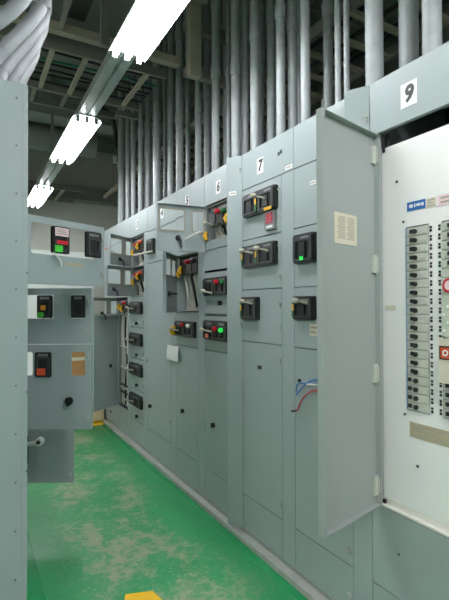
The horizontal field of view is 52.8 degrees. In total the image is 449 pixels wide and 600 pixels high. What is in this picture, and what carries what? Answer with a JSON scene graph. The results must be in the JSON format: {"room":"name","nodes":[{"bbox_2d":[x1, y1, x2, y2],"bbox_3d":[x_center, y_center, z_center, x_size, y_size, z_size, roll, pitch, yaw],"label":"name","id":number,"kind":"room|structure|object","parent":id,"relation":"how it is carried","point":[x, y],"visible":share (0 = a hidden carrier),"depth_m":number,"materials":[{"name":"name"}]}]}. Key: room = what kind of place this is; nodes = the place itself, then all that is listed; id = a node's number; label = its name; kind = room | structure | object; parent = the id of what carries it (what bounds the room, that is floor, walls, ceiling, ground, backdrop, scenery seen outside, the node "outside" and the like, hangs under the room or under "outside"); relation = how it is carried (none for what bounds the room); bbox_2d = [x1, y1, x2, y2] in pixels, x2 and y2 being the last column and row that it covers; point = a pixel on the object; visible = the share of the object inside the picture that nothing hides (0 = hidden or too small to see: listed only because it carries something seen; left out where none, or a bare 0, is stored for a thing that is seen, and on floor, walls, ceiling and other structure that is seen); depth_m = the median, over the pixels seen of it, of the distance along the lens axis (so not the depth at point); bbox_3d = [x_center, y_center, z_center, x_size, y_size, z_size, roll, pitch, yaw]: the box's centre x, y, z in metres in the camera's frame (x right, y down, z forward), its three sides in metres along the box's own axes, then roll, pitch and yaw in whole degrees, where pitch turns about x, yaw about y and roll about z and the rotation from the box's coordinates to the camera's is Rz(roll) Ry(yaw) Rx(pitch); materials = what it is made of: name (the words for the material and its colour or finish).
{"room":"electrical room","nodes":[
{"label":"electrical room","id":0,"kind":"room"},
{"bbox_2d":[28,149,175,315],"bbox_3d":[-3.577,-0.563,7.464,6.200,4.150,0.100,0,-1,-29],"label":"wall","id":1,"kind":"structure","parent":0,"point":[100,172],"depth_m":7.98,"materials":[{"name":"grey paint"}]},
{"bbox_2d":[27,416,307,599],"bbox_3d":[-0.542,1.487,2.086,6.200,0.100,12.200,0,-1,-29],"label":"floor","id":2,"kind":"structure","parent":0,"point":[122,527],"depth_m":2.69,"materials":[{"name":"green paint"}]},
{"bbox_2d":[27,429,73,482],"bbox_3d":[-1.507,0.277,2.975,0.877,2.342,0.699,0,-1,-29],"label":"tall cabinet","id":3,"kind":"object","parent":2,"relation":"on","point":[50,452],"visible":0.4,"depth_m":2.87,"materials":[{"name":"grey metal"}]},
{"bbox_2d":[0,79,103,599],"bbox_3d":[-1.030,0.265,2.128,0.872,2.342,0.607,0,-1,-29],"label":"tall cabinet","id":4,"kind":"object","parent":2,"relation":"on","point":[20,267],"visible":1,"depth_m":1.88,"materials":[{"name":"grey metal"}]},
{"bbox_2d":[0,0,39,29],"bbox_3d":[-0.980,-1.805,1.907,0.422,1.798,0.064,0,-1,-29],"label":"conduit","id":5,"kind":"object","parent":4,"relation":"on","point":[12,9],"visible":1,"depth_m":1.92,"materials":[{"name":"grey metal"}]},
{"bbox_2d":[0,0,50,64],"bbox_3d":[-0.977,-1.804,2.115,0.332,1.794,0.065,0,-1,-29],"label":"conduit","id":6,"kind":"object","parent":4,"relation":"on","point":[10,42],"visible":0.99,"depth_m":2.10,"materials":[{"name":"grey metal"}]},
{"bbox_2d":[0,0,51,79],"bbox_3d":[-1.001,-1.803,2.239,0.283,1.794,0.065,0,-1,-29],"label":"conduit","id":7,"kind":"object","parent":4,"relation":"on","point":[10,62],"visible":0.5,"depth_m":2.21,"materials":[{"name":"grey metal"}]},
{"bbox_2d":[7,20,49,82],"bbox_3d":[-1.028,-1.802,2.341,0.247,1.793,0.069,0,-1,-29],"label":"conduit","id":8,"kind":"object","parent":4,"relation":"on","point":[29,57],"visible":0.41,"depth_m":2.31,"materials":[{"name":"grey metal"}]},
{"bbox_2d":[19,0,40,84],"bbox_3d":[-1.078,-1.803,2.416,0.206,1.790,0.073,0,-1,-29],"label":"conduit","id":9,"kind":"object","parent":4,"relation":"on","point":[26,76],"visible":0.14,"depth_m":2.41,"materials":[{"name":"grey metal"}]},
{"bbox_2d":[27,288,92,428],"bbox_3d":[-1.255,0.271,2.525,0.871,2.342,0.711,0,-1,-29],"label":"tall cabinet","id":10,"kind":"object","parent":2,"relation":"on","point":[57,398],"visible":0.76,"depth_m":2.43,"materials":[{"name":"grey metal"}]},
{"bbox_2d":[72,352,84,375],"bbox_3d":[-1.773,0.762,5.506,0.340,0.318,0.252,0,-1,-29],"label":"label","id":11,"kind":"object","parent":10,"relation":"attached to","point":[78,358],"visible":0.25,"depth_m":5.38,"materials":[{"name":"orange paper"}]},
{"bbox_2d":[27,250,92,374],"bbox_3d":[-2.273,0.156,5.724,1.140,1.538,0.395,0,-1,-29],"label":"storage cabinet","id":12,"kind":"object","parent":2,"relation":"on","point":[32,299],"visible":0.1,"depth_m":5.51,"materials":[{"name":"white metal"}]},
{"bbox_2d":[93,409,103,422],"bbox_3d":[-2.179,1.204,5.559,1.190,0.560,0.870,0,-1,-29],"label":"plinth","id":13,"kind":"object","parent":2,"relation":"on","point":[98,416],"visible":0.15,"depth_m":5.44,"materials":[{"name":"beige paint"}]},
{"bbox_2d":[104,225,118,424],"bbox_3d":[-1.141,0.289,5.475,0.513,2.288,0.538,0,-1,-29],"label":"tall cabinet","id":14,"kind":"object","parent":2,"relation":"on","point":[110,413],"visible":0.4,"depth_m":5.31,"materials":[{"name":"grey metal"}]},
{"bbox_2d":[117,75,125,223],"bbox_3d":[-1.228,-1.764,5.394,0.103,1.814,0.102,0,-1,-29],"label":"conduit","id":15,"kind":"object","parent":14,"relation":"on","point":[121,164],"visible":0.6,"depth_m":5.36,"materials":[{"name":"metal"}]},
{"bbox_2d":[78,98,116,147],"bbox_3d":[-1.798,-2.088,5.028,1.293,0.519,0.109,0,-1,-35],"label":"conduit","id":16,"kind":"object","parent":15,"relation":"attached to","point":[113,123],"visible":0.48,"depth_m":5.39,"materials":[{"name":"grey metal"}]},
{"bbox_2d":[113,156,117,163],"bbox_3d":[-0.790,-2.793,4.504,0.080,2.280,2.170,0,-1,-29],"label":"fitting","id":17,"kind":"object","parent":15,"relation":"attached to","point":[115,159],"visible":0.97,"depth_m":5.38,"materials":[{"name":"grey metal"}]},
{"bbox_2d":[130,88,130,216],"bbox_3d":[-1.188,-1.760,5.689,0.062,1.814,0.061,0,-1,-29],"label":"conduit","id":18,"kind":"object","parent":14,"relation":"on","point":[130,88],"visible":0.09,"depth_m":5.66,"materials":[{"name":"metal"}]},
{"bbox_2d":[144,85,144,208],"bbox_3d":[-0.946,-1.764,5.464,0.065,1.814,0.063,0,-1,-29],"label":"conduit","id":19,"kind":"object","parent":14,"relation":"on","point":[144,85],"visible":0.24,"depth_m":5.45,"materials":[{"name":"metal"}]},
{"bbox_2d":[93,217,132,436],"bbox_3d":[-1.026,0.282,4.937,0.842,2.288,0.508,0,-1,-29],"label":"tall cabinet","id":20,"kind":"object","parent":2,"relation":"on","point":[111,350],"visible":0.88,"depth_m":4.93,"materials":[{"name":"grey metal"}]},
{"bbox_2d":[125,74,130,219],"bbox_3d":[-1.107,-1.767,5.178,0.066,1.814,0.066,0,-1,-29],"label":"conduit","id":21,"kind":"object","parent":20,"relation":"on","point":[127,154],"visible":0.52,"depth_m":5.15,"materials":[{"name":"metal"}]},
{"bbox_2d":[130,75,136,215],"bbox_3d":[-1.005,-1.769,4.995,0.070,1.814,0.068,0,-1,-29],"label":"conduit","id":22,"kind":"object","parent":20,"relation":"on","point":[133,135],"visible":0.61,"depth_m":4.97,"materials":[{"name":"metal"}]},
{"bbox_2d":[138,77,143,212],"bbox_3d":[-0.890,-1.772,4.798,0.069,1.814,0.066,0,-1,-29],"label":"conduit","id":23,"kind":"object","parent":20,"relation":"on","point":[140,112],"visible":0.64,"depth_m":4.77,"materials":[{"name":"metal"}]},
{"bbox_2d":[144,79,151,208],"bbox_3d":[-0.816,-1.772,4.829,0.081,1.814,0.078,0,-1,-29],"label":"conduit","id":24,"kind":"object","parent":20,"relation":"on","point":[148,150],"visible":0.8,"depth_m":4.80,"materials":[{"name":"metal"}]},
{"bbox_2d":[151,80,152,204],"bbox_3d":[-0.814,-1.770,5.022,0.063,1.814,0.061,0,-1,-29],"label":"conduit","id":25,"kind":"object","parent":20,"relation":"on","point":[151,80],"visible":0.18,"depth_m":5.00,"materials":[{"name":"metal"}]},
{"bbox_2d":[105,208,148,449],"bbox_3d":[-0.763,0.276,4.499,0.816,2.288,0.508,0,-1,-29],"label":"tall cabinet","id":26,"kind":"object","parent":2,"relation":"on","point":[138,287],"visible":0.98,"depth_m":4.45,"materials":[{"name":"grey metal"}]},
{"bbox_2d":[167,49,167,196],"bbox_3d":[-0.591,-1.773,4.838,0.067,1.814,0.063,0,-1,-29],"label":"conduit","id":27,"kind":"object","parent":26,"relation":"on","point":[167,49],"visible":0.08,"depth_m":4.82,"materials":[{"name":"metal"}]},
{"bbox_2d":[125,591,161,599],"bbox_3d":[-0.375,1.434,2.023,0.370,0.002,0.425,0,-1,-29],"label":"floor marking","id":28,"kind":"object","parent":2,"relation":"on","point":[148,595],"depth_m":2.19,"materials":[{"name":"yellow paint"}]},
{"bbox_2d":[134,192,178,473],"bbox_3d":[-0.404,0.269,4.026,0.657,2.288,0.665,0,-1,-29],"label":"tall cabinet","id":29,"kind":"object","parent":2,"relation":"on","point":[162,413],"visible":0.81,"depth_m":3.95,"materials":[{"name":"grey metal"}]},
{"bbox_2d":[152,43,161,203],"bbox_3d":[-0.655,-1.778,4.377,0.096,1.814,0.095,0,-1,-29],"label":"conduit","id":30,"kind":"object","parent":29,"relation":"on","point":[156,130],"visible":0.62,"depth_m":4.34,"materials":[{"name":"metal"}]},
{"bbox_2d":[162,40,167,198],"bbox_3d":[-0.615,-1.774,4.675,0.052,1.814,0.051,0,-1,-29],"label":"conduit","id":31,"kind":"object","parent":29,"relation":"on","point":[165,140],"visible":0.73,"depth_m":4.66,"materials":[{"name":"metal"}]},
{"bbox_2d":[167,24,174,195],"bbox_3d":[-0.506,-1.780,4.280,0.069,1.814,0.068,0,-1,-29],"label":"conduit","id":32,"kind":"object","parent":29,"relation":"on","point":[170,37],"visible":0.8,"depth_m":4.26,"materials":[{"name":"metal"}]},
{"bbox_2d":[167,345,178,361],"bbox_3d":[-0.421,0.431,3.675,0.013,0.120,0.234,0,-1,-29],"label":"paper sheet","id":33,"kind":"object","parent":29,"relation":"attached to","point":[172,351],"visible":1,"depth_m":3.67,"materials":[{"name":"white paper"}]},
{"bbox_2d":[175,11,183,191],"bbox_3d":[-0.389,-1.784,3.911,0.079,1.814,0.078,0,-1,-29],"label":"conduit","id":34,"kind":"object","parent":29,"relation":"on","point":[179,34],"visible":0.84,"depth_m":3.88,"materials":[{"name":"metal"}]},
{"bbox_2d":[185,6,189,185],"bbox_3d":[-0.330,-1.783,4.066,0.046,1.814,0.044,0,-1,-29],"label":"conduit","id":35,"kind":"object","parent":29,"relation":"on","point":[187,117],"visible":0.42,"depth_m":4.05,"materials":[{"name":"metal"}]},
{"bbox_2d":[185,32,190,183],"bbox_3d":[-0.357,-1.778,4.419,0.063,1.814,0.061,0,-1,-29],"label":"conduit","id":36,"kind":"object","parent":29,"relation":"on","point":[185,32],"visible":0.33,"depth_m":4.41,"materials":[{"name":"metal"}]},
{"bbox_2d":[194,115,195,180],"bbox_3d":[-0.249,-1.782,4.193,0.070,1.814,0.068,0,-1,-29],"label":"conduit","id":37,"kind":"object","parent":29,"relation":"on","point":[195,115],"visible":0.18,"depth_m":4.17,"materials":[{"name":"metal"}]},
{"bbox_2d":[210,0,211,172],"bbox_3d":[-0.127,-1.785,3.951,0.068,1.814,0.066,0,-1,-29],"label":"conduit","id":38,"kind":"object","parent":29,"relation":"on","point":[210,0],"visible":0.21,"depth_m":3.92,"materials":[{"name":"metal"}]},
{"bbox_2d":[162,176,207,495],"bbox_3d":[-0.153,0.262,3.494,0.744,2.288,0.506,0,-1,-29],"label":"tall cabinet","id":39,"kind":"object","parent":2,"relation":"on","point":[182,294],"visible":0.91,"depth_m":3.41,"materials":[{"name":"grey metal"}]},
{"bbox_2d":[195,4,201,179],"bbox_3d":[-0.212,-1.788,3.693,0.064,1.814,0.061,0,-1,-29],"label":"conduit","id":40,"kind":"object","parent":39,"relation":"on","point":[198,85],"visible":0.53,"depth_m":3.67,"materials":[{"name":"metal"}]},
{"bbox_2d":[203,0,209,175],"bbox_3d":[-0.147,-1.787,3.743,0.063,1.814,0.061,0,-1,-29],"label":"conduit","id":41,"kind":"object","parent":39,"relation":"on","point":[206,19],"visible":0.65,"depth_m":3.72,"materials":[{"name":"metal"}]},
{"bbox_2d":[211,0,220,171],"bbox_3d":[-0.065,-1.793,3.301,0.074,1.814,0.071,0,-1,-29],"label":"conduit","id":42,"kind":"object","parent":39,"relation":"on","point":[215,4],"visible":0.84,"depth_m":3.27,"materials":[{"name":"metal"}]},
{"bbox_2d":[222,0,225,165],"bbox_3d":[0.014,-1.787,3.767,0.070,1.814,0.068,0,-1,-29],"label":"conduit","id":43,"kind":"object","parent":39,"relation":"on","point":[224,20],"visible":0.27,"depth_m":3.75,"materials":[{"name":"metal"}]},
{"bbox_2d":[225,0,230,163],"bbox_3d":[0.027,-1.793,3.334,0.046,1.814,0.044,0,-1,-29],"label":"conduit","id":44,"kind":"object","parent":39,"relation":"on","point":[227,2],"visible":0.8,"depth_m":3.32,"materials":[{"name":"metal"}]},
{"bbox_2d":[230,0,231,156],"bbox_3d":[0.053,-1.791,3.490,0.052,1.814,0.049,0,-1,-29],"label":"conduit","id":45,"kind":"object","parent":39,"relation":"on","point":[230,0],"visible":0.02,"depth_m":3.47,"materials":[{"name":"metal"}]},
{"bbox_2d":[240,56,240,149],"bbox_3d":[0.147,-1.791,3.532,0.067,1.814,0.066,0,-1,-29],"label":"conduit","id":46,"kind":"object","parent":39,"relation":"on","point":[240,56],"visible":0.03,"depth_m":3.52,"materials":[{"name":"metal"}]},
{"bbox_2d":[156,156,245,526],"bbox_3d":[0.040,0.256,3.040,0.856,2.288,0.542,0,-1,-29],"label":"tall cabinet","id":47,"kind":"object","parent":2,"relation":"on","point":[222,329],"visible":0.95,"depth_m":2.98,"materials":[{"name":"grey metal"}]},
{"bbox_2d":[230,0,240,156],"bbox_3d":[0.075,-1.796,3.086,0.077,1.814,0.076,0,-1,-29],"label":"conduit","id":48,"kind":"object","parent":47,"relation":"on","point":[235,66],"visible":0.8,"depth_m":3.06,"materials":[{"name":"metal"}]},
{"bbox_2d":[240,0,249,155],"bbox_3d":[0.139,-1.796,3.136,0.071,1.814,0.071,0,-1,-29],"label":"conduit","id":49,"kind":"object","parent":47,"relation":"on","point":[244,4],"visible":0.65,"depth_m":3.11,"materials":[{"name":"metal"}]},
{"bbox_2d":[249,0,259,150],"bbox_3d":[0.193,-1.799,2.882,0.074,1.814,0.073,0,-1,-29],"label":"conduit","id":50,"kind":"object","parent":47,"relation":"on","point":[254,31],"visible":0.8,"depth_m":2.85,"materials":[{"name":"metal"}]},
{"bbox_2d":[259,0,264,144],"bbox_3d":[0.261,-1.794,3.333,0.076,1.814,0.073,0,-1,-29],"label":"conduit","id":51,"kind":"object","parent":47,"relation":"on","point":[261,2],"visible":0.48,"depth_m":3.31,"materials":[{"name":"metal"}]},
{"bbox_2d":[266,0,275,140],"bbox_3d":[0.302,-1.798,2.957,0.067,1.814,0.063,0,-1,-29],"label":"conduit","id":52,"kind":"object","parent":47,"relation":"on","point":[270,13],"visible":0.73,"depth_m":2.93,"materials":[{"name":"metal"}]},
{"bbox_2d":[275,0,275,136],"bbox_3d":[0.339,-1.796,3.112,0.074,1.814,0.073,0,-1,-29],"label":"conduit","id":53,"kind":"object","parent":47,"relation":"on","point":[275,0],"visible":0.06,"depth_m":3.08,"materials":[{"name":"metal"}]},
{"bbox_2d":[103,417,331,599],"bbox_3d":[-0.109,1.432,3.615,0.540,0.044,4.765,0,-1,-29],"label":"trim","id":54,"kind":"structure","parent":2,"relation":"on","point":[298,581],"depth_m":2.78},
{"bbox_2d":[238,127,297,569],"bbox_3d":[0.410,0.250,2.645,0.599,2.288,0.506,0,-1,-29],"label":"tall cabinet","id":55,"kind":"object","parent":2,"relation":"on","point":[269,485],"visible":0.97,"depth_m":2.50,"materials":[{"name":"grey metal"}]},
{"bbox_2d":[275,0,285,135],"bbox_3d":[0.327,-1.802,2.643,0.066,1.814,0.066,0,-1,-29],"label":"conduit","id":56,"kind":"object","parent":55,"relation":"on","point":[280,6],"visible":0.81,"depth_m":2.62,"materials":[{"name":"metal"}]},
{"bbox_2d":[286,0,297,129],"bbox_3d":[0.400,-1.802,2.674,0.073,1.814,0.071,0,-1,-29],"label":"conduit","id":57,"kind":"object","parent":55,"relation":"on","point":[292,19],"visible":0.78,"depth_m":2.64,"materials":[{"name":"metal"}]},
{"bbox_2d":[297,0,300,123],"bbox_3d":[0.471,-1.800,2.877,0.066,1.814,0.066,0,-1,-29],"label":"conduit","id":58,"kind":"object","parent":55,"relation":"on","point":[298,1],"visible":0.14,"depth_m":2.85,"materials":[{"name":"metal"}]},
{"bbox_2d":[300,0,310,121],"bbox_3d":[0.436,-1.805,2.452,0.064,1.814,0.063,0,-1,-29],"label":"conduit","id":59,"kind":"object","parent":55,"relation":"on","point":[304,4],"visible":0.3,"depth_m":2.42,"materials":[{"name":"metal"}]},
{"bbox_2d":[291,85,373,599],"bbox_3d":[0.657,0.244,2.208,0.599,2.288,0.518,0,-1,-29],"label":"tall cabinet","id":60,"kind":"object","parent":2,"relation":"on","point":[340,565],"visible":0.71,"depth_m":2.21,"materials":[{"name":"grey metal"}]},
{"bbox_2d":[322,0,333,108],"bbox_3d":[0.609,-1.803,2.668,0.072,1.814,0.068,0,-1,-29],"label":"conduit","id":61,"kind":"object","parent":60,"relation":"on","point":[327,5],"visible":0.78,"depth_m":2.64,"materials":[{"name":"metal"}]},
{"bbox_2d":[334,0,341,103],"bbox_3d":[0.585,-1.806,2.345,0.045,1.814,0.042,0,-1,-29],"label":"conduit","id":62,"kind":"object","parent":60,"relation":"on","point":[337,3],"visible":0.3,"depth_m":2.33,"materials":[{"name":"metal"}]},
{"bbox_2d":[343,0,349,98],"bbox_3d":[0.616,-1.807,2.292,0.040,1.814,0.037,0,-1,-29],"label":"conduit","id":63,"kind":"object","parent":60,"relation":"on","point":[346,32],"visible":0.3,"depth_m":2.27,"materials":[{"name":"metal"}]},
{"bbox_2d":[365,0,383,85],"bbox_3d":[0.682,-1.810,2.074,0.100,1.814,0.098,0,-1,-29],"label":"conduit","id":64,"kind":"object","parent":60,"relation":"on","point":[374,44],"visible":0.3,"depth_m":2.03,"materials":[{"name":"metal"}]},
{"bbox_2d":[316,41,448,599],"bbox_3d":[0.785,0.237,1.690,0.887,2.288,0.506,0,-1,-29],"label":"tall cabinet","id":65,"kind":"object","parent":2,"relation":"on","point":[383,189],"visible":1,"depth_m":1.72,"materials":[{"name":"grey metal"}]},
{"bbox_2d":[398,0,418,67],"bbox_3d":[0.818,-1.811,2.019,0.102,1.814,0.102,0,-1,-29],"label":"conduit","id":66,"kind":"object","parent":65,"relation":"on","point":[408,10],"visible":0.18,"depth_m":1.98,"materials":[{"name":"metal"}]},
{"bbox_2d":[408,224,429,357],"bbox_3d":[0.754,0.071,1.726,0.028,0.706,0.097,0,-1,-29],"label":"circuit breakers","id":67,"kind":"object","parent":65,"relation":"on","point":[418,261],"depth_m":1.70,"materials":[{"name":"grey plastic"}]},
{"bbox_2d":[422,0,441,55],"bbox_3d":[0.818,-1.814,1.796,0.090,1.814,0.090,0,-1,-29],"label":"conduit","id":68,"kind":"object","parent":65,"relation":"on","point":[431,9],"visible":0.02,"depth_m":1.76,"materials":[{"name":"metal"}]},
{"bbox_2d":[0,0,397,151],"bbox_3d":[-0.555,-2.763,2.137,6.200,0.100,12.200,0,-1,-29],"label":"ceiling","id":69,"kind":"structure","parent":0,"point":[119,10],"depth_m":4.50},
{"bbox_2d":[51,72,53,153],"bbox_3d":[-2.008,-2.114,5.270,0.030,1.108,0.020,0,-1,-29],"label":"hanger","id":70,"kind":"object","parent":69,"relation":"hanging from","point":[52,73],"visible":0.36,"depth_m":5.26,"materials":[{"name":"metal"}]},
{"bbox_2d":[28,181,83,202],"bbox_3d":[-3.463,-1.650,6.509,2.650,0.060,0.824,0,-1,-29],"label":"cable tray","id":71,"kind":"object","parent":69,"relation":"hanging from","point":[58,187],"visible":0.46,"depth_m":6.76,"materials":[{"name":"metal"}]},
{"bbox_2d":[28,121,97,158],"bbox_3d":[-2.948,-2.314,5.603,2.650,0.698,0.336,0,-1,-29],"label":"air duct","id":72,"kind":"object","parent":69,"relation":"hanging from","point":[39,134],"visible":0.37,"depth_m":5.84,"materials":[{"name":"metal"}]},
{"bbox_2d":[59,0,71,29],"bbox_3d":[-0.872,-2.285,2.658,0.025,0.840,1.030,0,-1,-29],"label":"channel","id":73,"kind":"object","parent":69,"relation":"hanging from","point":[66,5],"visible":1,"depth_m":2.96,"materials":[{"name":"metal"}]},
{"bbox_2d":[28,88,124,119],"bbox_3d":[-2.284,-2.115,4.396,2.620,0.070,0.374,0,-1,-29],"label":"cable tray","id":74,"kind":"object","parent":69,"relation":"hanging from","point":[32,98],"visible":0.36,"depth_m":4.85,"materials":[{"name":"metal"}]},
{"bbox_2d":[67,0,92,21],"bbox_3d":[-0.978,-2.325,3.024,0.140,0.750,0.270,0,-1,-29],"label":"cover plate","id":75,"kind":"object","parent":69,"relation":"hanging from","point":[79,9],"visible":0.81,"depth_m":3.04,"materials":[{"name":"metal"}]},
{"bbox_2d":[0,27,166,110],"bbox_3d":[-1.776,-1.880,3.445,2.572,0.075,0.724,0,-1,-29],"label":"cable tray","id":76,"kind":"object","parent":69,"relation":"hanging from","point":[145,71],"visible":0.7,"depth_m":3.74,"materials":[{"name":"metal"}]},
{"bbox_2d":[28,88,143,139],"bbox_3d":[-2.512,-2.452,5.392,3.200,0.430,0.300,0,-1,-29],"label":"air duct","id":77,"kind":"object","parent":69,"relation":"hanging from","point":[36,112],"visible":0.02,"depth_m":5.57,"materials":[{"name":"metal"}]},
{"bbox_2d":[0,5,180,67],"bbox_3d":[-1.484,-2.275,2.944,2.580,0.850,0.060,0,-1,-29],"label":"channel","id":78,"kind":"object","parent":69,"relation":"hanging from","point":[69,31],"visible":0.42,"depth_m":3.21,"materials":[{"name":"beige metal"}]},
{"bbox_2d":[28,180,162,208],"bbox_3d":[-2.871,-2.174,7.598,4.750,0.930,0.200,0,-1,-29],"label":"ceiling beam","id":79,"kind":"structure","parent":69,"relation":"attached to","point":[90,195],"depth_m":7.81,"materials":[{"name":"metal"}]},
{"bbox_2d":[100,0,110,47],"bbox_3d":[-0.692,-2.146,2.873,0.190,1.111,0.030,0,-1,-29],"label":"hanger","id":80,"kind":"object","parent":69,"relation":"hanging from","point":[104,4],"visible":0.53,"depth_m":2.82,"materials":[{"name":"metal"}]},
{"bbox_2d":[28,51,135,206],"bbox_3d":[-0.283,-1.568,2.217,0.140,0.060,11.300,0,-1,-29],"label":"rail","id":81,"kind":"object","parent":80,"relation":"hanging from","point":[111,70],"visible":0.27,"depth_m":3.31,"materials":[{"name":"grey metal"}]},
{"bbox_2d":[28,184,53,207],"bbox_3d":[-2.629,-1.449,6.363,0.240,0.065,1.230,0,-1,-29],"label":"fluorescent light","id":82,"kind":"object","parent":81,"relation":"attached to","point":[39,193],"visible":0.94,"depth_m":6.21,"materials":[{"name":"white"}]},
{"bbox_2d":[49,113,101,164],"bbox_3d":[-1.428,-1.478,4.240,0.240,0.065,1.230,0,-1,-29],"label":"fluorescent light","id":83,"kind":"object","parent":81,"relation":"attached to","point":[80,128],"visible":1,"depth_m":4.10,"materials":[{"name":"white plastic"}]},
{"bbox_2d":[107,0,189,64],"bbox_3d":[-0.300,-1.506,2.247,0.240,0.065,1.230,0,-1,-29],"label":"fluorescent light","id":84,"kind":"object","parent":81,"relation":"attached to","point":[147,22],"visible":1,"depth_m":2.48,"materials":[{"name":"white plastic"}]},
{"bbox_2d":[0,22,287,109],"bbox_3d":[-1.129,-2.507,4.521,4.750,0.350,0.120,0,-1,-29],"label":"ceiling beam","id":85,"kind":"structure","parent":69,"relation":"attached to","point":[11,25],"depth_m":4.42,"materials":[{"name":"metal"}]},
{"bbox_2d":[136,0,421,169],"bbox_3d":[0.475,-2.373,4.783,0.824,0.080,7.400,0,-1,-29],"label":"cable tray","id":86,"kind":"object","parent":85,"relation":"attached to","point":[315,10],"visible":0.09,"depth_m":4.16,"materials":[{"name":"metal"}]},
{"bbox_2d":[96,136,203,170],"bbox_3d":[-2.441,-2.474,6.840,4.750,0.350,0.150,0,-1,-29],"label":"ceiling beam","id":87,"kind":"structure","parent":69,"relation":"attached to","point":[105,145],"depth_m":7.11,"materials":[{"name":"metal"}]},
{"bbox_2d":[116,73,184,128],"bbox_3d":[-0.790,-2.303,4.916,0.770,0.750,0.040,0,-1,-29],"label":"channel","id":88,"kind":"object","parent":69,"relation":"hanging from","point":[124,114],"visible":0.46,"depth_m":4.78,"materials":[{"name":"metal"}]},
{"bbox_2d":[103,97,222,198],"bbox_3d":[-0.953,-2.202,5.725,0.045,0.930,4.350,0,-1,-29],"label":"channel","id":89,"kind":"object","parent":69,"relation":"hanging from","point":[115,187],"visible":0.26,"depth_m":5.27,"materials":[{"name":"beige metal"}]},
{"bbox_2d":[152,40,203,69],"bbox_3d":[-0.358,-2.422,4.255,0.670,0.530,0.040,0,-1,-29],"label":"channel","id":90,"kind":"object","parent":69,"relation":"hanging from","point":[184,65],"visible":0.02,"depth_m":4.14,"materials":[{"name":"metal"}]},
{"bbox_2d":[192,0,207,5],"bbox_3d":[-1.284,-2.439,2.663,2.650,0.530,0.040,0,-1,-29],"label":"channel","id":91,"kind":"object","parent":69,"relation":"hanging from","point":[197,1],"visible":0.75,"depth_m":3.30,"materials":[{"name":"metal"}]},
{"bbox_2d":[183,0,249,98],"bbox_3d":[-0.009,-2.180,3.580,0.681,1.028,0.137,0,-1,-35],"label":"support","id":92,"kind":"object","parent":69,"relation":"hanging from","point":[192,25],"visible":0.59,"depth_m":3.37,"materials":[{"name":"beige metal"}]},
{"bbox_2d":[115,0,448,192],"bbox_3d":[0.276,-1.929,4.664,0.724,0.090,7.400,0,-1,-29],"label":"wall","id":93,"kind":"structure","parent":0,"point":[316,30],"depth_m":3.55,"materials":[{"name":"paint"}]},
{"bbox_2d":[183,2,448,187],"bbox_3d":[2.193,-0.627,3.663,0.100,4.150,12.200,0,-1,-29],"label":"wall","id":94,"kind":"structure","parent":0,"point":[392,65],"depth_m":4.85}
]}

